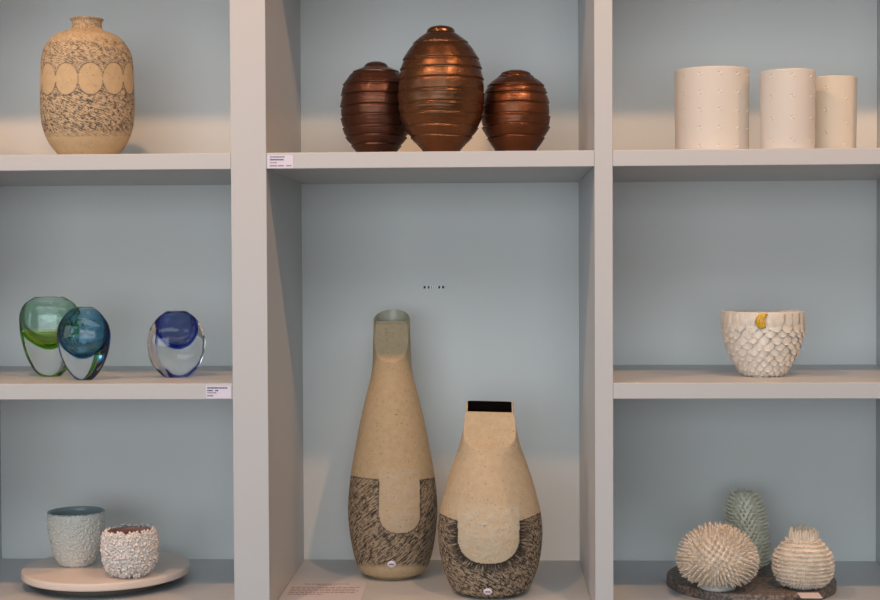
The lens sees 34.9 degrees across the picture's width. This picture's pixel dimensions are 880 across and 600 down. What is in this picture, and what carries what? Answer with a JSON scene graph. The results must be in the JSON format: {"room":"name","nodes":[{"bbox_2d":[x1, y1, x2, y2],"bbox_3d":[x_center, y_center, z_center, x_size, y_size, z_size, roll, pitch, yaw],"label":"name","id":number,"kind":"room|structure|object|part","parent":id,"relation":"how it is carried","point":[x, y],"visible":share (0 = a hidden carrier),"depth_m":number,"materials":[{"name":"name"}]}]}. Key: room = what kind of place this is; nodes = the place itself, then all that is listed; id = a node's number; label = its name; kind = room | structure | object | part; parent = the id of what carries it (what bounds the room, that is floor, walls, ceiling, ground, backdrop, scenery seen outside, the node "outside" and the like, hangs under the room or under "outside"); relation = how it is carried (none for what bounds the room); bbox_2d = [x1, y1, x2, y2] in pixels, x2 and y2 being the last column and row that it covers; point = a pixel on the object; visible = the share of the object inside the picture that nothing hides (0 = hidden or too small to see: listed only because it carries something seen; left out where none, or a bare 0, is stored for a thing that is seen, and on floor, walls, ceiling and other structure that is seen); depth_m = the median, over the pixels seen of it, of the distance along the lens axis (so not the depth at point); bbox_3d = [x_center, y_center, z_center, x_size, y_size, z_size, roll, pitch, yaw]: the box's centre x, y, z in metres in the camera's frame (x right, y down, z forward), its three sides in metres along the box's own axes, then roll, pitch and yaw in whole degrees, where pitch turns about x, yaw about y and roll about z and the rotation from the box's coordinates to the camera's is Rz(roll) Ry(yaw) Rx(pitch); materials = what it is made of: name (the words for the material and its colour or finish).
{"room":"store","nodes":[
{"label":"store","id":0,"kind":"room"},
{"bbox_3d":[-0.001,1.555,-0.196,6.400,0.100,4.635,0,1,2],"label":"floor","id":1,"kind":"structure","parent":0,"visible":0},
{"bbox_2d":[0,0,879,599],"bbox_3d":[-0.016,0.281,1.926,1.391,2.350,0.332,0,1,2],"label":"shelving unit","id":2,"kind":"object","parent":1,"relation":"on","point":[588,276],"depth_m":2.06,"materials":[{"name":"white paint"}]},
{"bbox_2d":[19,297,76,376],"bbox_3d":[-0.528,0.050,1.895,0.081,0.108,0.046,0,1,-6],"label":"glass vase","id":3,"kind":"object","parent":2,"relation":"on","point":[40,318],"visible":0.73,"depth_m":1.88,"materials":[{"name":"green glass"}]},
{"bbox_2d":[57,307,110,379],"bbox_3d":[-0.465,0.057,1.830,0.073,0.096,0.041,0,1,8],"label":"glass vase","id":4,"kind":"object","parent":2,"relation":"on","point":[83,333],"visible":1,"depth_m":1.82,"materials":[{"name":"blue glass"}]},
{"bbox_2d":[40,16,134,153],"bbox_3d":[-0.474,-0.282,1.883,0.124,0.191,0.124,0,1,2],"label":"bottle vase","id":5,"kind":"object","parent":2,"relation":"on","point":[87,98],"visible":0.95,"depth_m":1.83,"materials":[{"name":"beige ceramic"}]},
{"bbox_2d":[21,551,189,595],"bbox_3d":[-0.463,0.380,1.945,0.228,0.023,0.228,0,1,2],"label":"round board","id":6,"kind":"object","parent":2,"relation":"on","point":[46,573],"visible":0.77,"depth_m":1.88,"materials":[{"name":"beige wood"}]},
{"bbox_2d":[46,506,105,567],"bbox_3d":[-0.506,0.331,1.950,0.081,0.076,0.081,0,1,2],"label":"cup","id":7,"kind":"object","parent":6,"relation":"on","point":[74,532],"visible":0.98,"depth_m":1.92,"materials":[{"name":"ceramic"}]},
{"bbox_2d":[100,523,159,578],"bbox_3d":[-0.416,0.339,1.879,0.078,0.070,0.078,0,1,23],"label":"cup","id":8,"kind":"object","parent":6,"relation":"on","point":[127,551],"visible":1,"depth_m":1.85,"materials":[{"name":"white ceramic"}]},
{"bbox_2d":[147,311,204,377],"bbox_3d":[-0.353,0.059,1.876,0.081,0.088,0.051,-1,2,-32],"label":"glass vase","id":9,"kind":"object","parent":2,"relation":"on","point":[176,339],"visible":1,"depth_m":1.86,"materials":[{"name":"blue glass"}]},
{"bbox_2d":[206,386,230,398],"bbox_3d":[-0.279,0.116,1.766,0.032,0.016,0.001,0,1,2],"label":"price label","id":10,"kind":"object","parent":2,"relation":"attached to","point":[212,392],"visible":1,"depth_m":1.76,"materials":[{"name":"white paper"}]},
{"bbox_2d":[267,155,293,167],"bbox_3d":[-0.200,-0.173,1.756,0.033,0.016,0.001,0,1,2],"label":"price label","id":11,"kind":"object","parent":2,"relation":"attached to","point":[273,161],"visible":1,"depth_m":1.75,"materials":[{"name":"white paper"}]},
{"bbox_2d":[280,582,366,599],"bbox_3d":[-0.155,0.391,1.880,0.109,0.001,0.120,0,1,2],"label":"information sheet","id":12,"kind":"object","parent":2,"relation":"on","point":[294,590],"visible":1,"depth_m":1.88,"materials":[{"name":"grey paper"}]},
{"bbox_2d":[340,61,407,151],"bbox_3d":[-0.087,-0.257,1.913,0.099,0.136,0.099,0,1,2],"label":"vessel","id":13,"kind":"object","parent":2,"relation":"on","point":[371,121],"visible":0.77,"depth_m":1.88,"materials":[{"name":"brown metal"}]},
{"bbox_2d":[348,309,437,579],"bbox_3d":[-0.067,0.202,1.976,0.126,0.375,0.126,-1,1,-18],"label":"bottle vase","id":14,"kind":"object","parent":2,"relation":"on","point":[392,500],"visible":1,"depth_m":1.94,"materials":[{"name":"beige ceramic"}]},
{"bbox_3d":[-0.009,-0.019,2.074,0.030,0.005,0.002,0,1,2],"label":"strip","id":15,"kind":"part","parent":2,"relation":"part of","materials":[{"name":"silver metal"}]},
{"bbox_2d":[397,25,484,151],"bbox_3d":[0.002,-0.274,1.844,0.115,0.173,0.115,1,2,41],"label":"vessel","id":16,"kind":"object","parent":2,"relation":"on","point":[441,95],"visible":0.99,"depth_m":1.80,"materials":[{"name":"brown metal"}]},
{"bbox_2d":[438,401,541,598],"bbox_3d":[0.067,0.264,1.873,0.140,0.255,0.140,0,1,2],"label":"vase","id":17,"kind":"object","parent":2,"relation":"on","point":[490,521],"visible":1,"depth_m":1.83,"materials":[{"name":"ceramic"}]},
{"bbox_2d":[481,70,549,150],"bbox_3d":[0.101,-0.249,1.878,0.094,0.119,0.094,0,1,2],"label":"vessel","id":18,"kind":"object","parent":2,"relation":"on","point":[515,114],"visible":0.93,"depth_m":1.84,"materials":[{"name":"brown metal"}]},
{"bbox_2d":[674,66,749,149],"bbox_3d":[0.351,-0.242,1.811,0.095,0.108,0.095,0,1,2],"label":"vase","id":19,"kind":"object","parent":2,"relation":"on","point":[712,102],"visible":0.96,"depth_m":1.77,"materials":[{"name":"white ceramic"}]},
{"bbox_2d":[667,561,836,599],"bbox_3d":[0.422,0.382,1.905,0.225,0.013,0.225,0,1,2],"label":"board","id":20,"kind":"object","parent":2,"relation":"on","point":[764,586],"visible":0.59,"depth_m":1.83,"materials":[{"name":"grey stone"}]},
{"bbox_2d":[675,521,760,591],"bbox_3d":[0.363,0.334,1.834,0.109,0.087,0.110,-1,2,-31],"label":"vase","id":21,"kind":"object","parent":20,"relation":"on","point":[720,557],"visible":1,"depth_m":1.80,"materials":[{"name":"beige ceramic"}]},
{"bbox_2d":[724,488,771,568],"bbox_3d":[0.431,0.320,1.964,0.067,0.108,0.064,0,1,2],"label":"vase","id":22,"kind":"object","parent":20,"relation":"on","point":[744,511],"visible":0.65,"depth_m":1.95,"materials":[{"name":"green ceramic"}]},
{"bbox_2d":[771,523,834,589],"bbox_3d":[0.476,0.336,1.836,0.082,0.082,0.082,0,1,2],"label":"pot","id":23,"kind":"object","parent":20,"relation":"on","point":[801,561],"visible":1,"depth_m":1.81,"materials":[{"name":"beige ceramic"}]},
{"bbox_2d":[797,593,821,597],"bbox_3d":[0.472,0.377,1.790,0.028,0.001,0.028,0,1,2],"label":"paper slip","id":24,"kind":"object","parent":20,"relation":"on","point":[802,595],"visible":1,"depth_m":1.79,"materials":[{"name":"white paper"}]},
{"bbox_2d":[721,310,805,376],"bbox_3d":[0.426,0.058,1.846,0.110,0.087,0.112,0,1,2],"label":"bowl","id":25,"kind":"object","parent":2,"relation":"on","point":[759,343],"visible":1,"depth_m":1.81,"materials":[{"name":"beige ceramic"}]},
{"bbox_2d":[760,68,815,148],"bbox_3d":[0.439,-0.238,1.769,0.069,0.100,0.069,0,1,2],"label":"vase","id":26,"kind":"object","parent":2,"relation":"on","point":[787,95],"visible":0.96,"depth_m":1.74,"materials":[{"name":"white ceramic"}]},
{"bbox_2d":[815,75,856,147],"bbox_3d":[0.512,-0.239,1.828,0.062,0.099,0.062,-1,1,-11],"label":"vase","id":27,"kind":"object","parent":2,"relation":"on","point":[835,95],"visible":0.7,"depth_m":1.80,"materials":[{"name":"beige ceramic"}]}
]}

